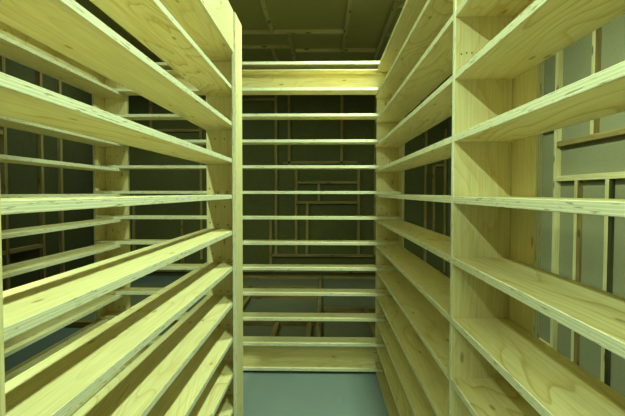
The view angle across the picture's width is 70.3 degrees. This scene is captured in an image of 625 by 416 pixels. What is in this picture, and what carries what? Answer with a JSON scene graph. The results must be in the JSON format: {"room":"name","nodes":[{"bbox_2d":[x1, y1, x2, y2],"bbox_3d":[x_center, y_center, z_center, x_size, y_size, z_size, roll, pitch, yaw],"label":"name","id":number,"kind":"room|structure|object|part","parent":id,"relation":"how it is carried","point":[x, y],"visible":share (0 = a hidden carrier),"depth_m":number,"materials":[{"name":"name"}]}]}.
{"room":"storage room","nodes":[
{"label":"storage room","id":0,"kind":"room"},
{"bbox_2d":[0,55,93,290],"bbox_3d":[-3.275,-0.360,2.314,0.145,3.420,10.500,0,2,1],"label":"wall","id":1,"kind":"structure","parent":0,"point":[14,178],"depth_m":5.18,"materials":[{"name":"grey paint"}]},
{"bbox_3d":[-3.167,0.448,4.893,0.044,0.045,0.540,0,2,1],"label":"rail","id":2,"kind":"part","parent":1,"relation":"part of","materials":[{"name":"brown wood"}]},
{"bbox_2d":[4,276,388,415],"bbox_3d":[-0.555,1.404,2.314,5.590,0.100,10.700,0,2,1],"label":"floor","id":3,"kind":"structure","parent":0,"point":[265,393],"depth_m":3.25,"materials":[{"name":"grey concrete"}]},
{"bbox_2d":[0,21,130,415],"bbox_3d":[-1.646,0.136,2.454,0.208,2.423,2.465,0,2,1],"label":"shelving unit","id":4,"kind":"object","parent":3,"relation":"on","point":[15,45],"visible":0.42,"depth_m":2.98,"materials":[{"name":"brown wood"}]},
{"bbox_3d":[-1.638,0.935,2.482,0.188,0.022,2.420,0,2,1],"label":"shelf","id":5,"kind":"part","parent":4,"relation":"part of","materials":[{"name":"brown wood"}]},
{"bbox_3d":[-1.636,-0.863,2.419,0.188,0.022,2.420,0,2,1],"label":"shelf","id":6,"kind":"part","parent":4,"relation":"part of","materials":[{"name":"brown wood"}]},
{"bbox_3d":[-1.636,-0.464,2.433,0.188,0.022,2.420,0,2,1],"label":"shelf","id":7,"kind":"part","parent":4,"relation":"part of","materials":[{"name":"brown wood"}]},
{"bbox_3d":[-1.636,-0.264,2.440,0.188,0.022,2.420,0,2,1],"label":"shelf","id":8,"kind":"part","parent":4,"relation":"part of","materials":[{"name":"brown wood"}]},
{"bbox_3d":[-1.637,-0.064,2.447,0.188,0.022,2.420,0,2,1],"label":"shelf","id":9,"kind":"part","parent":4,"relation":"part of","materials":[{"name":"brown wood"}]},
{"bbox_3d":[-1.637,0.736,2.475,0.188,0.022,2.420,0,2,1],"label":"shelf","id":10,"kind":"part","parent":4,"relation":"part of","materials":[{"name":"brown wood"}]},
{"bbox_3d":[-1.637,0.136,2.454,0.188,0.022,2.420,0,2,1],"label":"shelf","id":11,"kind":"part","parent":4,"relation":"part of","materials":[{"name":"brown wood"}]},
{"bbox_3d":[-1.637,0.336,2.461,0.188,0.022,2.420,0,2,1],"label":"shelf","id":12,"kind":"part","parent":4,"relation":"part of","materials":[{"name":"brown wood"}]},
{"bbox_3d":[-1.638,1.335,2.496,0.188,0.022,2.420,0,2,1],"label":"shelf","id":13,"kind":"part","parent":4,"relation":"part of","materials":[{"name":"brown wood"}]},
{"bbox_2d":[65,282,170,327],"bbox_3d":[-2.244,1.199,5.849,1.050,0.057,2.300,0,2,1],"label":"frame","id":14,"kind":"object","parent":3,"relation":"on","point":[88,319],"visible":0.04,"depth_m":5.84,"materials":[{"name":"wood"}]},
{"bbox_3d":[-2.270,1.233,4.722,1.050,0.045,0.045,0,2,1],"label":"rail","id":15,"kind":"part","parent":14,"relation":"part of","materials":[{"name":"brown wood"}]},
{"bbox_2d":[0,0,242,415],"bbox_3d":[-0.548,0.168,1.564,0.210,2.424,2.186,0,2,1],"label":"shelving unit","id":16,"kind":"object","parent":3,"relation":"on","point":[195,368],"visible":1,"depth_m":1.45,"materials":[{"name":"brown wood"}]},
{"bbox_3d":[-0.477,0.206,0.570,0.022,2.418,0.200,0,2,1],"label":"post","id":17,"kind":"part","parent":16,"relation":"part of","materials":[{"name":"brown wood"}]},
{"bbox_3d":[-0.558,-0.430,1.543,0.188,0.022,2.141,0,2,1],"label":"shelf","id":18,"kind":"part","parent":16,"relation":"part of","materials":[{"name":"brown wood"}]},
{"bbox_3d":[-0.558,-0.231,1.550,0.188,0.022,2.141,0,2,1],"label":"shelf","id":19,"kind":"part","parent":16,"relation":"part of","materials":[{"name":"brown wood"}]},
{"bbox_3d":[-0.559,-0.031,1.557,0.188,0.022,2.141,0,2,1],"label":"shelf","id":20,"kind":"part","parent":16,"relation":"part of","materials":[{"name":"brown wood"}]},
{"bbox_3d":[-0.559,0.169,1.564,0.188,0.022,2.141,0,2,1],"label":"shelf","id":21,"kind":"part","parent":16,"relation":"part of","materials":[{"name":"brown wood"}]},
{"bbox_3d":[-0.559,0.369,1.571,0.188,0.022,2.141,0,2,1],"label":"shelf","id":22,"kind":"part","parent":16,"relation":"part of","materials":[{"name":"brown wood"}]},
{"bbox_3d":[-0.559,0.569,1.578,0.188,0.022,2.141,0,2,1],"label":"shelf","id":23,"kind":"part","parent":16,"relation":"part of","materials":[{"name":"brown wood"}]},
{"bbox_3d":[-0.558,-0.630,1.536,0.188,0.022,2.141,0,2,1],"label":"shelf","id":24,"kind":"part","parent":16,"relation":"part of","materials":[{"name":"brown wood"}]},
{"bbox_3d":[-0.560,0.769,1.585,0.188,0.022,2.141,0,2,1],"label":"shelf","id":25,"kind":"part","parent":16,"relation":"part of","materials":[{"name":"brown wood"}]},
{"bbox_3d":[-0.558,-0.830,1.529,0.188,0.022,2.141,0,2,1],"label":"shelf","id":26,"kind":"part","parent":16,"relation":"part of","materials":[{"name":"brown wood"}]},
{"bbox_3d":[-0.560,0.969,1.592,0.188,0.022,2.141,0,2,1],"label":"shelf","id":27,"kind":"part","parent":16,"relation":"part of","materials":[{"name":"brown wood"}]},
{"bbox_3d":[-0.560,1.169,1.599,0.188,0.022,2.141,0,2,1],"label":"shelf","id":28,"kind":"part","parent":16,"relation":"part of","materials":[{"name":"brown wood"}]},
{"bbox_3d":[-0.431,0.136,2.557,0.022,2.418,0.194,0,2,1],"label":"post","id":29,"kind":"part","parent":16,"relation":"part of","materials":[{"name":"brown wood"}]},
{"bbox_2d":[159,275,321,336],"bbox_3d":[-0.754,1.208,5.665,1.738,0.057,3.400,0,2,1],"label":"frame","id":30,"kind":"object","parent":3,"relation":"on","point":[251,303],"visible":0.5,"depth_m":5.54,"materials":[{"name":"wood"}]},
{"bbox_3d":[-0.775,1.233,4.768,1.738,0.045,0.045,0,2,1],"label":"rail","id":31,"kind":"part","parent":30,"relation":"part of","materials":[{"name":"brown wood"}]},
{"bbox_3d":[-0.748,1.192,5.947,1.738,0.045,0.045,0,2,1],"label":"rail","id":32,"kind":"part","parent":30,"relation":"part of","materials":[{"name":"brown wood"}]},
{"bbox_3d":[-0.716,1.143,7.335,1.738,0.045,0.045,0,2,1],"label":"rail","id":33,"kind":"part","parent":30,"relation":"part of","materials":[{"name":"brown wood"}]},
{"bbox_3d":[-0.734,1.171,6.536,1.738,0.045,0.045,0,2,1],"label":"rail","id":34,"kind":"part","parent":30,"relation":"part of","materials":[{"name":"brown wood"}]},
{"bbox_2d":[96,61,401,371],"bbox_3d":[-0.505,0.075,3.556,2.397,2.422,0.161,0,2,1],"label":"shelving unit","id":35,"kind":"object","parent":3,"relation":"on","point":[260,353],"visible":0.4,"depth_m":3.52,"materials":[{"name":"brown wood"}]},
{"bbox_3d":[-0.505,-0.324,3.542,2.397,0.022,0.161,0,2,1],"label":"shelf","id":36,"kind":"part","parent":35,"relation":"part of","materials":[{"name":"brown wood"}]},
{"bbox_3d":[-0.506,0.875,3.584,2.397,0.022,0.161,0,2,1],"label":"shelf","id":37,"kind":"part","parent":35,"relation":"part of","materials":[{"name":"brown wood"}]},
{"bbox_3d":[-0.504,-0.924,3.521,2.397,0.022,0.161,0,2,1],"label":"shelf","id":38,"kind":"part","parent":35,"relation":"part of","materials":[{"name":"brown wood"}]},
{"bbox_3d":[-0.504,-0.724,3.528,2.397,0.022,0.161,0,2,1],"label":"shelf","id":39,"kind":"part","parent":35,"relation":"part of","materials":[{"name":"brown wood"}]},
{"bbox_3d":[-0.505,0.075,3.556,2.397,0.022,0.161,0,2,1],"label":"shelf","id":40,"kind":"part","parent":35,"relation":"part of","materials":[{"name":"brown wood"}]},
{"bbox_3d":[-0.506,0.675,3.577,2.397,0.022,0.161,0,2,1],"label":"shelf","id":41,"kind":"part","parent":35,"relation":"part of","materials":[{"name":"brown wood"}]},
{"bbox_3d":[-0.505,-0.124,3.549,2.397,0.022,0.161,0,2,1],"label":"shelf","id":42,"kind":"part","parent":35,"relation":"part of","materials":[{"name":"brown wood"}]},
{"bbox_3d":[-0.506,0.275,3.563,2.397,0.022,0.161,0,2,1],"label":"shelf","id":43,"kind":"part","parent":35,"relation":"part of","materials":[{"name":"brown wood"}]},
{"bbox_3d":[-0.507,1.275,3.598,2.397,0.022,0.161,0,2,1],"label":"shelf","id":44,"kind":"part","parent":35,"relation":"part of","materials":[{"name":"brown wood"}]},
{"bbox_3d":[-0.507,1.075,3.591,2.397,0.022,0.161,0,2,1],"label":"shelf","id":45,"kind":"part","parent":35,"relation":"part of","materials":[{"name":"brown wood"}]},
{"bbox_3d":[-0.504,-1.124,3.514,2.397,0.022,0.161,0,2,1],"label":"shelf","id":46,"kind":"part","parent":35,"relation":"part of","materials":[{"name":"brown wood"}]},
{"bbox_3d":[-0.506,0.475,3.570,2.397,0.022,0.161,0,2,1],"label":"shelf","id":47,"kind":"part","parent":35,"relation":"part of","materials":[{"name":"brown wood"}]},
{"bbox_3d":[-0.505,-0.524,3.535,2.397,0.022,0.161,0,2,1],"label":"shelf","id":48,"kind":"part","parent":35,"relation":"part of","materials":[{"name":"brown wood"}]},
{"bbox_2d":[323,276,375,336],"bbox_3d":[0.633,1.210,5.633,0.988,0.057,3.400,0,2,1],"label":"frame","id":49,"kind":"object","parent":3,"relation":"on","point":[331,304],"visible":0.32,"depth_m":5.59,"materials":[{"name":"wood"}]},
{"bbox_3d":[0.625,1.216,5.305,0.988,0.045,0.045,0,2,1],"label":"rail","id":50,"kind":"part","parent":49,"relation":"part of","materials":[{"name":"brown wood"}]},
{"bbox_3d":[0.671,1.146,7.304,0.988,0.045,0.045,0,2,1],"label":"rail","id":51,"kind":"part","parent":49,"relation":"part of","materials":[{"name":"brown wood"}]},
{"bbox_2d":[375,0,624,415],"bbox_3d":[0.562,0.174,1.441,0.207,2.423,4.392,0,2,1],"label":"shelving unit","id":52,"kind":"object","parent":3,"relation":"on","point":[466,343],"visible":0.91,"depth_m":1.43,"materials":[{"name":"brown wood"}]},
{"bbox_3d":[0.576,1.335,2.587,0.186,0.022,2.137,0,2,1],"label":"shelf","id":53,"kind":"part","parent":52,"relation":"part of","materials":[{"name":"brown wood"}]},
{"bbox_3d":[0.577,1.135,2.580,0.186,0.022,2.137,0,2,1],"label":"shelf","id":54,"kind":"part","parent":52,"relation":"part of","materials":[{"name":"brown wood"}]},
{"bbox_3d":[0.579,-1.064,2.503,0.186,0.022,2.137,0,2,1],"label":"shelf","id":55,"kind":"part","parent":52,"relation":"part of","materials":[{"name":"brown wood"}]},
{"bbox_3d":[0.577,0.935,2.573,0.186,0.022,2.137,0,2,1],"label":"shelf","id":56,"kind":"part","parent":52,"relation":"part of","materials":[{"name":"brown wood"}]},
{"bbox_3d":[0.578,0.335,2.552,0.186,0.022,2.137,0,2,1],"label":"shelf","id":57,"kind":"part","parent":52,"relation":"part of","materials":[{"name":"brown wood"}]},
{"bbox_3d":[0.577,0.735,2.566,0.186,0.022,2.137,0,2,1],"label":"shelf","id":58,"kind":"part","parent":52,"relation":"part of","materials":[{"name":"brown wood"}]},
{"bbox_3d":[0.578,-0.065,2.538,0.186,0.022,2.137,0,2,1],"label":"shelf","id":59,"kind":"part","parent":52,"relation":"part of","materials":[{"name":"brown wood"}]},
{"bbox_3d":[0.578,0.135,2.545,0.186,0.022,2.137,0,2,1],"label":"shelf","id":60,"kind":"part","parent":52,"relation":"part of","materials":[{"name":"brown wood"}]},
{"bbox_3d":[0.577,0.535,2.559,0.186,0.022,2.137,0,2,1],"label":"shelf","id":61,"kind":"part","parent":52,"relation":"part of","materials":[{"name":"brown wood"}]},
{"bbox_3d":[0.578,-0.264,2.531,0.186,0.022,2.137,0,2,1],"label":"shelf","id":62,"kind":"part","parent":52,"relation":"part of","materials":[{"name":"brown wood"}]},
{"bbox_3d":[0.579,-0.464,2.524,0.186,0.022,2.137,0,2,1],"label":"shelf","id":63,"kind":"part","parent":52,"relation":"part of","materials":[{"name":"brown wood"}]},
{"bbox_3d":[0.579,-0.864,2.510,0.186,0.022,2.137,0,2,1],"label":"shelf","id":64,"kind":"part","parent":52,"relation":"part of","materials":[{"name":"brown wood"}]},
{"bbox_3d":[0.579,-0.664,2.517,0.186,0.022,2.137,0,2,1],"label":"shelf","id":65,"kind":"part","parent":52,"relation":"part of","materials":[{"name":"brown wood"}]},
{"bbox_3d":[0.529,-0.588,0.334,0.186,0.022,2.187,0,2,1],"label":"shelf","id":66,"kind":"part","parent":52,"relation":"part of","materials":[{"name":"brown wood"}]},
{"bbox_3d":[0.527,0.612,0.376,0.186,0.022,2.187,0,2,1],"label":"shelf","id":67,"kind":"part","parent":52,"relation":"part of","materials":[{"name":"brown wood"}]},
{"bbox_3d":[0.527,0.412,0.369,0.186,0.022,2.187,0,2,1],"label":"shelf","id":68,"kind":"part","parent":52,"relation":"part of","materials":[{"name":"brown wood"}]},
{"bbox_3d":[0.528,0.012,0.355,0.186,0.022,2.187,0,2,1],"label":"shelf","id":69,"kind":"part","parent":52,"relation":"part of","materials":[{"name":"brown wood"}]},
{"bbox_3d":[0.528,0.212,0.362,0.186,0.022,2.187,0,2,1],"label":"shelf","id":70,"kind":"part","parent":52,"relation":"part of","materials":[{"name":"brown wood"}]},
{"bbox_3d":[0.528,-0.188,0.348,0.186,0.022,2.187,0,2,1],"label":"shelf","id":71,"kind":"part","parent":52,"relation":"part of","materials":[{"name":"brown wood"}]},
{"bbox_3d":[0.528,-0.388,0.341,0.186,0.022,2.187,0,2,1],"label":"shelf","id":72,"kind":"part","parent":52,"relation":"part of","materials":[{"name":"brown wood"}]},
{"bbox_2d":[75,0,405,61],"bbox_3d":[-0.551,-2.091,2.191,5.590,0.145,10.700,0,2,1],"label":"ceiling","id":73,"kind":"structure","parent":0,"point":[272,30],"depth_m":5.38,"materials":[{"name":"wood"}]},
{"bbox_2d":[128,77,448,276],"bbox_3d":[-0.623,-0.540,7.529,5.972,3.420,0.145,0,2,1],"label":"wall","id":74,"kind":"structure","parent":0,"point":[429,179],"depth_m":7.50,"materials":[{"name":"paint"}]},
{"bbox_3d":[-2.304,-1.309,7.491,0.797,0.045,0.044,0,2,1],"label":"rail","id":75,"kind":"part","parent":74,"relation":"part of","materials":[{"name":"brown wood"}]},
{"bbox_3d":[-1.233,-1.815,7.449,1.195,0.045,0.044,0,2,1],"label":"rail","id":76,"kind":"part","parent":74,"relation":"part of","materials":[{"name":"brown wood"}]},
{"bbox_3d":[-0.734,1.063,7.538,5.756,0.045,0.044,0,2,1],"label":"rail","id":77,"kind":"part","parent":74,"relation":"part of","materials":[{"name":"beige wood"}]},
{"bbox_3d":[0.132,-0.763,7.454,1.253,0.045,0.044,0,2,1],"label":"rail","id":78,"kind":"part","parent":74,"relation":"part of","materials":[{"name":"brown wood"}]},
{"bbox_3d":[0.180,0.802,7.508,1.761,0.045,0.044,0,2,1],"label":"rail","id":79,"kind":"part","parent":74,"relation":"part of","materials":[{"name":"brown wood"}]},
{"bbox_3d":[0.249,-0.095,7.475,0.999,0.045,0.044,0,2,1],"label":"rail","id":80,"kind":"part","parent":74,"relation":"part of","materials":[{"name":"brown wood"}]},
{"bbox_3d":[0.250,-0.433,7.463,0.999,0.045,0.044,0,2,1],"label":"rail","id":81,"kind":"part","parent":74,"relation":"part of","materials":[{"name":"brown wood"}]},
{"bbox_2d":[446,13,624,396],"bbox_3d":[2.169,-0.349,2.190,0.145,3.420,10.500,0,2,1],"label":"wall","id":82,"kind":"structure","parent":0,"point":[585,159],"depth_m":3.51,"materials":[{"name":"grey fabric"}]},
{"bbox_3d":[2.126,-0.208,2.521,0.044,0.045,2.749,0,2,1],"label":"rail","id":83,"kind":"part","parent":82,"relation":"part of","materials":[{"name":"beige wood"}]},
{"bbox_3d":[2.126,-0.508,2.510,0.044,0.045,2.749,0,2,1],"label":"rail","id":84,"kind":"part","parent":82,"relation":"part of","materials":[{"name":"beige wood"}]}
]}

